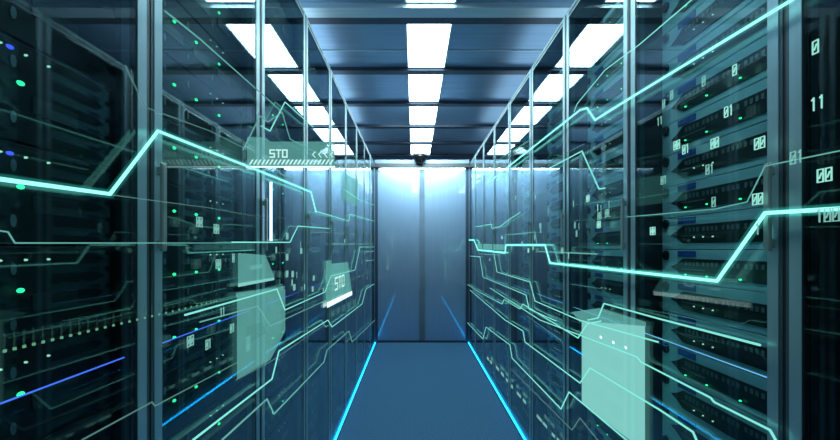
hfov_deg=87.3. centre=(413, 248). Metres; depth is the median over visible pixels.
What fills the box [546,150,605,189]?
light trace
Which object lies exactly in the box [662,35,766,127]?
server
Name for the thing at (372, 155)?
trim
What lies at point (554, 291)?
server
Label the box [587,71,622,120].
server
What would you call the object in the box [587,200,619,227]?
server
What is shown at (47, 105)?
server
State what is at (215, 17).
server
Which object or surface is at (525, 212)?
server
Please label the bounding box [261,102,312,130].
light trace
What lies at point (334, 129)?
server
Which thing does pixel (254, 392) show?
light trace
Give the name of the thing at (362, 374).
light strip
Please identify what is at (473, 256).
light trace
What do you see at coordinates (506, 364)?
server
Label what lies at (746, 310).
server
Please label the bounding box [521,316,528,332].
server
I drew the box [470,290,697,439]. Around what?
light trace
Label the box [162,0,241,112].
server
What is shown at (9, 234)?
light trace
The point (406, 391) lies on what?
floor
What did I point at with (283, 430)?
server
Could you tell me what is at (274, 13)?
server
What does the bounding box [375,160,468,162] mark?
trim
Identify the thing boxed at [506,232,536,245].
light trace
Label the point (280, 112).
light trace
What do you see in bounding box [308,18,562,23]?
trim
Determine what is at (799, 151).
digit
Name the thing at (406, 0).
diffuser
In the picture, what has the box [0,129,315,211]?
light trace
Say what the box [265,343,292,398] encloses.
server
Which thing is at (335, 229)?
server
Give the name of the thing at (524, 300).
server
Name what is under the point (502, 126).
rack
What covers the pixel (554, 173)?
server
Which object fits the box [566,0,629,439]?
rack
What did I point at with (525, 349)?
server
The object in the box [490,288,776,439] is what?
light trace
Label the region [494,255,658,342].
light trace
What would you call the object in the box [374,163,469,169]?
trim
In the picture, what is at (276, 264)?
server
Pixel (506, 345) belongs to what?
server
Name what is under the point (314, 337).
server
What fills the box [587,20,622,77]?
server
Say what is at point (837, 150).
light trace
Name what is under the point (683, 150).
digit
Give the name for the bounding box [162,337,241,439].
server
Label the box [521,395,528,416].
server
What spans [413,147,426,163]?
dome camera
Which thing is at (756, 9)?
server
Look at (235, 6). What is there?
server
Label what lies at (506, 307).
server
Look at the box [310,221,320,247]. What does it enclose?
server
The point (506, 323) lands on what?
server
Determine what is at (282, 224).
server
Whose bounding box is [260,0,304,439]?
rack
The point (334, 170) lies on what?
server
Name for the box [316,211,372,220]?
light trace
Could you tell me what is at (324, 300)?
light trace
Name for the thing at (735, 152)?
server
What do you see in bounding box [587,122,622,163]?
server
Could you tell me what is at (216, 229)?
digit
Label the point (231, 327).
digit
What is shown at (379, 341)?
trim
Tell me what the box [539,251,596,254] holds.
light trace
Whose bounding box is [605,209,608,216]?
digit
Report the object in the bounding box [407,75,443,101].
recessed light
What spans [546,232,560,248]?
server
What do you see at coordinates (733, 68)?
digit
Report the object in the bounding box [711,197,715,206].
digit
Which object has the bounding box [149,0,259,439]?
rack
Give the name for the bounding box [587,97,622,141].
server
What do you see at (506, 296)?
server
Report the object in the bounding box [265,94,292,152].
server
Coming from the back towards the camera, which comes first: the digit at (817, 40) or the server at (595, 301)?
the server at (595, 301)
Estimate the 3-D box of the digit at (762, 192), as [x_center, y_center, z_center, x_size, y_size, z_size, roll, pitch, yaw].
[0.707,-0.103,0.906,0.002,0.024,0.027,0,0,0]
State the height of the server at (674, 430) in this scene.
0.098 m
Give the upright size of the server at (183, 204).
0.147 m
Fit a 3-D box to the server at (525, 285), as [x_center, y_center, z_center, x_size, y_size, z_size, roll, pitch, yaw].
[1.111,0.252,3.043,0.612,0.098,0.560,0,0,0]
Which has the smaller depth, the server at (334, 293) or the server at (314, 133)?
the server at (314, 133)
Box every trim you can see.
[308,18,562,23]
[322,50,542,50]
[330,67,531,74]
[346,101,509,106]
[356,124,494,128]
[364,141,483,144]
[370,154,474,156]
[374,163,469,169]
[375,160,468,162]
[375,169,377,342]
[378,340,465,342]
[419,170,424,339]
[466,169,468,342]
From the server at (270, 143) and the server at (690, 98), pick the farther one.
the server at (270, 143)
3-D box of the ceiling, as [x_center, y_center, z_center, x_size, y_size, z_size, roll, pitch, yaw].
[0.100,-1.620,3.400,4.400,0.100,10.000,0,0,0]
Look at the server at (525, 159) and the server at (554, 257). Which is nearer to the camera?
the server at (554, 257)
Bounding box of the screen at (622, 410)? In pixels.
[582,321,644,439]
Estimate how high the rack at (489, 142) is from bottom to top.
2.390 m
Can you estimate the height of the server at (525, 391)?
0.098 m
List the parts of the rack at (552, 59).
panel, panel, mounting rail, handle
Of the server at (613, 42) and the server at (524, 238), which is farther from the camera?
the server at (524, 238)
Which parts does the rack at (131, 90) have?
mounting rail, door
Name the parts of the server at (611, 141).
label plate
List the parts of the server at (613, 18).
label plate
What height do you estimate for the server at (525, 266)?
0.098 m
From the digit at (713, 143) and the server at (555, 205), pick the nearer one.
the digit at (713, 143)
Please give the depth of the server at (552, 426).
2.55 m
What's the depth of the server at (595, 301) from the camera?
1.87 m
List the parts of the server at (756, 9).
label plate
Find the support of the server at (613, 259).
in the rack at (583, 16)
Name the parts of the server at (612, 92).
label plate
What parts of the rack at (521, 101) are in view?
panel, panel, mounting rail, handle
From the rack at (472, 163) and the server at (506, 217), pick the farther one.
the rack at (472, 163)
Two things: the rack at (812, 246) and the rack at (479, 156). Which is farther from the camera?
the rack at (479, 156)
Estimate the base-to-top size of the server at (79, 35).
0.147 m
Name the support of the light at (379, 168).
attached to the trim at (377, 165)
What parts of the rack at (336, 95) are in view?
handle, panel, panel, glass pane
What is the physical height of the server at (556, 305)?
0.098 m
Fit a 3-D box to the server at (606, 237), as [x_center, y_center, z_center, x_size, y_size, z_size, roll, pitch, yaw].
[1.111,-0.048,1.793,0.612,0.098,0.560,0,0,0]
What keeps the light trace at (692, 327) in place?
attached to the rack at (646, 67)
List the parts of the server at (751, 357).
label plate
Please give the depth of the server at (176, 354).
1.17 m
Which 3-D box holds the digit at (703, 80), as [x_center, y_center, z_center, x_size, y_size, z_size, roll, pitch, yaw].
[0.707,-0.410,1.074,0.002,0.024,0.012,0,0,0]
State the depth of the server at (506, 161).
3.89 m
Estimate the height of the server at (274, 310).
0.147 m
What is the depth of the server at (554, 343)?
2.54 m
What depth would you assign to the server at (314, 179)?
2.56 m
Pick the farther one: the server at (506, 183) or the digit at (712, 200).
the server at (506, 183)
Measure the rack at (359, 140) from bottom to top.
2.390 m
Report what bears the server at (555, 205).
in the rack at (552, 59)
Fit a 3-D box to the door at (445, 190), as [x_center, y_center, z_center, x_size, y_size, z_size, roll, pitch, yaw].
[0.419,0.080,5.952,0.553,2.300,0.056,0,0,0]
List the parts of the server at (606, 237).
label plate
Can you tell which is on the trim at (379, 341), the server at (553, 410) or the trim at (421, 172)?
the trim at (421, 172)
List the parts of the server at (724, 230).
label plate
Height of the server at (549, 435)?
0.098 m
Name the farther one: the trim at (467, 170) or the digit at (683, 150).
the trim at (467, 170)
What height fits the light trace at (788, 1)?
0.184 m
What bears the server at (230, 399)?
in the rack at (250, 23)
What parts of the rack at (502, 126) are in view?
panel, panel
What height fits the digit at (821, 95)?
0.024 m
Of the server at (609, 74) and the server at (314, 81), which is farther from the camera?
the server at (314, 81)
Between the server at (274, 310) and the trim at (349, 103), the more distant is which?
the trim at (349, 103)
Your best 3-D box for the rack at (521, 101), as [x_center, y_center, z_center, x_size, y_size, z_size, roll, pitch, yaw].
[1.224,0.065,3.055,1.015,2.390,0.626,0,0,0]
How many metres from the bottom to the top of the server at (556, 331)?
0.098 m
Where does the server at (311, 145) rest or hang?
in the rack at (313, 50)
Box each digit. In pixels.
[187,334,193,347]
[196,216,202,226]
[205,338,210,349]
[214,224,218,233]
[216,259,220,268]
[230,323,233,332]
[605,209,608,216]
[650,227,655,234]
[661,175,665,184]
[673,139,679,150]
[682,144,687,154]
[702,75,705,86]
[705,163,712,174]
[710,136,718,148]
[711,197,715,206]
[724,104,731,117]
[732,63,736,75]
[752,192,762,204]
[754,135,764,149]
[790,149,800,164]
[811,94,822,110]
[812,39,818,54]
[816,207,839,221]
[817,167,832,182]
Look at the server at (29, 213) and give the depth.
0.70 m
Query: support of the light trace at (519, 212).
attached to the rack at (489, 142)
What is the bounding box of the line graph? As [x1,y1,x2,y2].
[3,300,216,352]
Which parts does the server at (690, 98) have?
label plate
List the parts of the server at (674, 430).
label plate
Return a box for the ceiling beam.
[300,2,573,17]
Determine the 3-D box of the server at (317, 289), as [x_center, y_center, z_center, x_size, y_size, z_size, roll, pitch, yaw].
[-0.872,0.220,2.433,0.612,0.147,0.589,0,0,0]
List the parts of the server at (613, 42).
label plate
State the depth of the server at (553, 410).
2.54 m
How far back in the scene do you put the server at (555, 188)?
2.54 m
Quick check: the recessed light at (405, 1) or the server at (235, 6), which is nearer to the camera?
the server at (235, 6)
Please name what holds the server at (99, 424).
in the rack at (131, 90)
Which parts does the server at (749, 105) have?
label plate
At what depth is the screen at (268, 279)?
1.41 m
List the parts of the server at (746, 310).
label plate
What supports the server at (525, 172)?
in the rack at (521, 101)
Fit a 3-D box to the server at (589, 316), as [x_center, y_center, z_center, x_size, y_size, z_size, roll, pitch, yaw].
[1.111,0.352,1.793,0.612,0.098,0.560,0,0,0]
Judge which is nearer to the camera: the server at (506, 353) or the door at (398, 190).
the server at (506, 353)
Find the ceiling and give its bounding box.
[299,0,574,162]
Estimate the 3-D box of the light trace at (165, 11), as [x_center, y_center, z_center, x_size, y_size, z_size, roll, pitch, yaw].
[-0.501,-0.499,1.271,0.004,0.044,0.772,0,0,0]
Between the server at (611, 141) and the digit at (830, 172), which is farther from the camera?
the server at (611, 141)
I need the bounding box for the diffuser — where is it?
[406,0,454,1]
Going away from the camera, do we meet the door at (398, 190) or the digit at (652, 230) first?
the digit at (652, 230)
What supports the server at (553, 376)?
in the rack at (552, 59)
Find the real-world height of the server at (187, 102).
0.147 m
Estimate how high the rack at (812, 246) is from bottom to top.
2.390 m
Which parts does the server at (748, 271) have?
label plate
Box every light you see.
[379,168,465,168]
[404,0,456,2]
[405,24,452,67]
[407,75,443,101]
[409,107,437,124]
[409,129,434,141]
[410,145,431,154]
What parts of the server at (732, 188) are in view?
label plate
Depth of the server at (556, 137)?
2.54 m
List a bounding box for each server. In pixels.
[0,0,114,89]
[0,32,114,167]
[0,139,114,244]
[0,246,114,350]
[0,325,114,439]
[37,402,114,439]
[97,0,114,12]
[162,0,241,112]
[162,52,241,156]
[162,117,241,201]
[162,247,241,310]
[162,293,241,375]
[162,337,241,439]
[165,382,241,439]
[167,183,241,246]
[176,0,241,67]
[223,0,241,22]
[228,427,241,439]
[265,0,292,58]
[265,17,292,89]
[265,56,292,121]
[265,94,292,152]
[265,133,292,183]
[265,171,292,215]
[265,248,292,285]
[265,280,292,323]
[265,311,292,362]
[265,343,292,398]
[265,374,292,439]
[266,405,292,439]
[268,210,292,247]
[308,57,320,102]
[308,84,320,126]
[308,112,320,150]
[308,139,320,174]
[308,168,320,198]
[308,194,320,223]
[308,248,320,274]
[308,273,320,301]
[308,297,320,329]
[308,321,320,356]
[308,345,320,383]
[308,369,320,411]
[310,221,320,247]
[332,101,337,129]
[332,122,337,148]
[332,143,337,168]
[332,164,337,188]
[332,185,337,208]
[332,206,337,227]
[332,248,337,268]
[332,268,337,289]
[332,289,337,310]
[332,308,337,331]
[332,327,337,353]
[334,228,337,247]
[504,158,507,170]
[504,169,507,181]
[504,181,507,192]
[504,192,507,204]
[504,204,507,215]
[504,215,507,226]
[504,249,507,260]
[504,260,507,271]
[504,272,507,282]
[504,283,507,294]
[504,294,507,305]
[504,305,507,317]
[504,316,507,328]
[504,327,507,340]
[504,339,507,351]
[504,350,507,362]
[504,361,507,374]
[521,151,528,168]
[521,165,528,182]
[521,179,528,195]
[521,193,528,208]
[521,207,528,222]
[521,222,527,235]
[521,236,527,248]
[521,249,528,262]
[521,263,528,276]
[521,276,528,289]
[521,289,528,304]
[521,302,528,318]
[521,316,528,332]
[521,329,528,346]
[521,342,528,360]
[521,355,528,374]
[521,370,528,388]
[521,382,528,402]
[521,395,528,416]
[546,104,562,133]
[546,122,562,150]
[546,141,562,166]
[546,159,562,183]
[546,177,562,199]
[546,195,562,216]
[546,214,560,232]
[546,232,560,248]
[546,266,562,284]
[546,282,562,303]
[546,298,562,321]
[546,315,562,339]
[546,331,562,357]
[546,347,562,375]
[546,364,562,393]
[546,380,562,412]
[546,396,562,430]
[546,413,562,439]
[546,429,555,439]
[547,249,562,266]
[587,0,622,55]
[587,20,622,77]
[587,46,622,98]
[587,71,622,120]
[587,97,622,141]
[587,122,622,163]
[587,148,622,184]
[587,173,622,206]
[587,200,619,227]
[587,225,619,248]
[587,250,622,274]
[587,271,622,299]
[587,292,622,323]
[587,313,617,324]
[587,420,608,439]
[588,409,622,439]
[662,0,705,35]
[662,0,754,66]
[662,0,766,96]
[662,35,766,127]
[662,78,766,157]
[662,121,766,187]
[662,165,762,218]
[662,208,762,248]
[662,250,766,292]
[662,280,766,335]
[662,311,766,378]
[662,341,766,421]
[662,372,766,439]
[662,402,724,439]
[662,432,672,439]
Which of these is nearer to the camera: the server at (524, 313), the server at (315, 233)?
the server at (315, 233)
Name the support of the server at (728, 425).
in the rack at (646, 67)
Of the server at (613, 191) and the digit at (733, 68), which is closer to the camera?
the digit at (733, 68)
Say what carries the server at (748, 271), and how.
in the rack at (646, 67)
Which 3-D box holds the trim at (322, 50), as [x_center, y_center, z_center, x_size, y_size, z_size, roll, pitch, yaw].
[0.100,-1.567,3.476,4.400,0.006,0.012,0,0,0]
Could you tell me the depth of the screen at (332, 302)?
2.94 m
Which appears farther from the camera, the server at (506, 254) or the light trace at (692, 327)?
the server at (506, 254)
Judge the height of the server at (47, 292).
0.147 m
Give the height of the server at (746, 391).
0.098 m
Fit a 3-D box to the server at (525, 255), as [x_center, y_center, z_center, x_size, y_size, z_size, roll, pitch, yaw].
[1.111,0.052,3.043,0.612,0.098,0.560,0,0,0]
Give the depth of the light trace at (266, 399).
1.59 m
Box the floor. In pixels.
[337,343,521,439]
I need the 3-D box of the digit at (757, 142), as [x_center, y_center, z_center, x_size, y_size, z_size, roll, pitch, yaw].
[0.707,-0.217,0.900,0.002,0.024,0.027,0,0,0]
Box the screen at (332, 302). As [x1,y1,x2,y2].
[327,274,351,307]
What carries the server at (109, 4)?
in the rack at (131, 90)
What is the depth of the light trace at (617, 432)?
2.09 m
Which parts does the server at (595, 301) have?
label plate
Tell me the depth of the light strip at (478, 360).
3.65 m
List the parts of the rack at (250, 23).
handle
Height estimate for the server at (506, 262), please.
0.098 m
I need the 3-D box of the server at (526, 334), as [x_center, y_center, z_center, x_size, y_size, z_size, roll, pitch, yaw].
[1.111,0.652,3.043,0.612,0.098,0.560,0,0,0]
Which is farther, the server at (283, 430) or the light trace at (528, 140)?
the light trace at (528, 140)
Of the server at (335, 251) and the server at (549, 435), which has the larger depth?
the server at (335, 251)
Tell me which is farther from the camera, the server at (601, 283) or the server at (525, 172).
the server at (525, 172)
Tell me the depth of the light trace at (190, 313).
1.41 m
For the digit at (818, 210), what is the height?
0.024 m
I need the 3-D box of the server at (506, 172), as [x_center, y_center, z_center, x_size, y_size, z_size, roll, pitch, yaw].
[1.111,-0.648,3.668,0.612,0.098,0.560,0,0,0]
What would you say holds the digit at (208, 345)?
attached to the rack at (250, 23)
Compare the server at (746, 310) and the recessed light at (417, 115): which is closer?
the server at (746, 310)
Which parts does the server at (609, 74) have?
label plate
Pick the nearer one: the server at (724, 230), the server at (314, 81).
the server at (724, 230)
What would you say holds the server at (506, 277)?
in the rack at (502, 126)
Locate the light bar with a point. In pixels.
(270, 182)
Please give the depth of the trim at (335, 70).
3.82 m
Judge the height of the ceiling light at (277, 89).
0.147 m
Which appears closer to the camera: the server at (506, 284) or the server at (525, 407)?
the server at (525, 407)
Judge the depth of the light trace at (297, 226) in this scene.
1.67 m
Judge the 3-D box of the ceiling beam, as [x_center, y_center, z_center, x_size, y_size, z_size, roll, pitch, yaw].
[0.100,-1.552,2.860,4.400,0.035,0.120,0,0,0]
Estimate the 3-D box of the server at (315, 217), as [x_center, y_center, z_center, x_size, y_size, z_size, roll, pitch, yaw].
[-0.872,-0.231,2.433,0.612,0.147,0.589,0,0,0]
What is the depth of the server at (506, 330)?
3.89 m
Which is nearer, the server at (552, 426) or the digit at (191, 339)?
the digit at (191, 339)
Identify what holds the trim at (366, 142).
attached to the ceiling
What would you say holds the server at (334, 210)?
in the rack at (336, 95)
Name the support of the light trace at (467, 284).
attached to the rack at (521, 101)
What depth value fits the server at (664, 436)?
1.42 m
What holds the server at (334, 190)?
in the rack at (336, 95)
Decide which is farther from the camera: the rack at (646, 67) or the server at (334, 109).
the server at (334, 109)
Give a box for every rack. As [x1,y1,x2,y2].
[0,0,148,439]
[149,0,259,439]
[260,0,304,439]
[305,15,329,439]
[330,68,345,439]
[346,102,355,409]
[356,125,363,385]
[364,142,369,366]
[370,155,374,352]
[469,156,474,351]
[475,142,483,366]
[484,125,494,385]
[495,102,509,410]
[510,68,531,439]
[532,15,565,439]
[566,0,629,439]
[630,0,785,439]
[786,0,839,439]
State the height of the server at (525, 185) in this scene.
0.098 m
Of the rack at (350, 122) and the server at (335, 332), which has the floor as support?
the rack at (350, 122)
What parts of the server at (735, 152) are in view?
label plate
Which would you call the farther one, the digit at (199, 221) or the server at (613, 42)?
the server at (613, 42)
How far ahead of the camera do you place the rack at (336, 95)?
3.31 m
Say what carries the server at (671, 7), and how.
in the rack at (646, 67)
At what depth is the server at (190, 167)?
1.18 m
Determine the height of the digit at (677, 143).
0.024 m
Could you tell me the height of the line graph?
0.031 m
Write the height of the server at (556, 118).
0.098 m
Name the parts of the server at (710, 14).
label plate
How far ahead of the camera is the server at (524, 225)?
3.23 m
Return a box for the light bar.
[270,182,271,240]
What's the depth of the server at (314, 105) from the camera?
2.56 m
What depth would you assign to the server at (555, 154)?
2.54 m
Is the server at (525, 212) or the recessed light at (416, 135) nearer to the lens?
the server at (525, 212)
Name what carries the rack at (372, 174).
on the floor
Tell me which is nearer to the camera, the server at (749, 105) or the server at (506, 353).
the server at (749, 105)
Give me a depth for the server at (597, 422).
1.89 m
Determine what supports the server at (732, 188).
in the rack at (646, 67)
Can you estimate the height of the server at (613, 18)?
0.098 m
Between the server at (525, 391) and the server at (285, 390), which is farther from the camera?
the server at (525, 391)
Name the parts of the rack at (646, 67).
handle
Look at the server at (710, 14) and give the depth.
1.26 m
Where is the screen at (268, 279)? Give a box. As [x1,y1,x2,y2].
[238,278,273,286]
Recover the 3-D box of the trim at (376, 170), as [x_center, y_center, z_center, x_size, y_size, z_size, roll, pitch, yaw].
[-0.504,0.095,5.945,0.036,2.330,0.130,0,0,0]
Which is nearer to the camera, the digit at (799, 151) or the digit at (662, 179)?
the digit at (799, 151)
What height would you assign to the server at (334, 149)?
0.147 m
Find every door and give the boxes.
[378,170,418,339]
[425,170,465,339]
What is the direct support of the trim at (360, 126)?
attached to the ceiling
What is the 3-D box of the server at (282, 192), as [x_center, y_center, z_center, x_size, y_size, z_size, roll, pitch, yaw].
[-0.872,-0.231,1.808,0.612,0.147,0.589,0,0,0]
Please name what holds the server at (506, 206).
in the rack at (502, 126)
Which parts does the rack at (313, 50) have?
handle, panel, panel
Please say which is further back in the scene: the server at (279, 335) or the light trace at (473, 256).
the light trace at (473, 256)
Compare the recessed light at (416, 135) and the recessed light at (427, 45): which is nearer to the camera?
the recessed light at (427, 45)
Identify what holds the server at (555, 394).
in the rack at (552, 59)
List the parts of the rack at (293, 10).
handle, panel, panel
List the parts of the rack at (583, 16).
mounting rail, panel, panel, handle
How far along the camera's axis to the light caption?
2.96 m
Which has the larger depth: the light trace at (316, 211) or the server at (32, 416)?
the light trace at (316, 211)
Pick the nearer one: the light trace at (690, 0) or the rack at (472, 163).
the light trace at (690, 0)
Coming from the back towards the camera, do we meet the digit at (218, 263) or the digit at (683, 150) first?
the digit at (683, 150)
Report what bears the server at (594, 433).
in the rack at (583, 16)
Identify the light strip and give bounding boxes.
[334,342,375,439]
[468,342,525,439]
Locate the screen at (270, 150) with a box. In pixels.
[246,149,334,167]
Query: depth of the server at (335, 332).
3.20 m
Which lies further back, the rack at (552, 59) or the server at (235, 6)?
the rack at (552, 59)
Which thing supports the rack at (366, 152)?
on the floor
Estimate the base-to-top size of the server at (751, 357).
0.098 m
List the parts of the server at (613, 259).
label plate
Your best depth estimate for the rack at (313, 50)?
2.70 m
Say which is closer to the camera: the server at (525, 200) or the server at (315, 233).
the server at (315, 233)
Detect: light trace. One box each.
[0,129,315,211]
[0,230,152,243]
[164,10,280,110]
[184,248,359,315]
[192,284,373,439]
[199,300,325,325]
[221,320,374,439]
[231,226,329,242]
[242,112,374,193]
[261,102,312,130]
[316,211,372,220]
[467,284,601,337]
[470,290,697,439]
[473,256,555,320]
[474,206,839,282]
[475,212,519,228]
[475,327,626,439]
[489,0,793,181]
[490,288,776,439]
[492,140,529,163]
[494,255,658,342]
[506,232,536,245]
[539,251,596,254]
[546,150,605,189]
[574,0,691,111]
[588,303,760,345]
[628,150,839,216]
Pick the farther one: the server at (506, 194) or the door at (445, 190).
the door at (445, 190)
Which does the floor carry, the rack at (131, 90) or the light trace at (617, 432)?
the rack at (131, 90)
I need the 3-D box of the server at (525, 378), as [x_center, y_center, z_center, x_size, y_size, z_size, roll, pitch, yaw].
[1.111,0.952,3.043,0.612,0.098,0.560,0,0,0]
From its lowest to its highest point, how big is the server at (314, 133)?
0.147 m
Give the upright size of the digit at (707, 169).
0.024 m
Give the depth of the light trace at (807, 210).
1.01 m
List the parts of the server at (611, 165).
label plate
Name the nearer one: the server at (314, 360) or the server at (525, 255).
the server at (314, 360)
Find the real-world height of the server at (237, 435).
0.147 m
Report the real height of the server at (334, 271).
0.147 m
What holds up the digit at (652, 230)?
attached to the rack at (646, 67)
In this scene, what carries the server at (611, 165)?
in the rack at (583, 16)
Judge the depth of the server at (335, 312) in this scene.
3.20 m
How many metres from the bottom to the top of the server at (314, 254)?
0.147 m
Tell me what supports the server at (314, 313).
in the rack at (313, 50)
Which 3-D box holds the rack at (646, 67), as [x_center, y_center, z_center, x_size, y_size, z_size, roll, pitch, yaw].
[1.224,0.065,1.180,1.015,2.390,0.626,0,0,0]
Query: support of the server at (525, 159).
in the rack at (521, 101)
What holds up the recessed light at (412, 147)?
in the ceiling
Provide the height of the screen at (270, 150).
0.096 m
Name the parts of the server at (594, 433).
label plate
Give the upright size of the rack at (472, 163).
2.390 m
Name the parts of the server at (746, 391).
label plate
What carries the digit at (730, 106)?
attached to the rack at (646, 67)
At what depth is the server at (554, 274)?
2.54 m
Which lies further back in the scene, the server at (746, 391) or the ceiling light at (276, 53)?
the ceiling light at (276, 53)
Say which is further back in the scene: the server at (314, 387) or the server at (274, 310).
the server at (314, 387)
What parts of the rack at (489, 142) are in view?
glass pane, panel, panel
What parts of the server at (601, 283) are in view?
label plate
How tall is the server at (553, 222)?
0.098 m
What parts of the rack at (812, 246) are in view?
door, panel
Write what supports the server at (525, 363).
in the rack at (521, 101)
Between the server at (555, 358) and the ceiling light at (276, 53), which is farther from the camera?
the server at (555, 358)
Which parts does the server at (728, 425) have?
label plate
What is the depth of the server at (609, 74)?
1.87 m

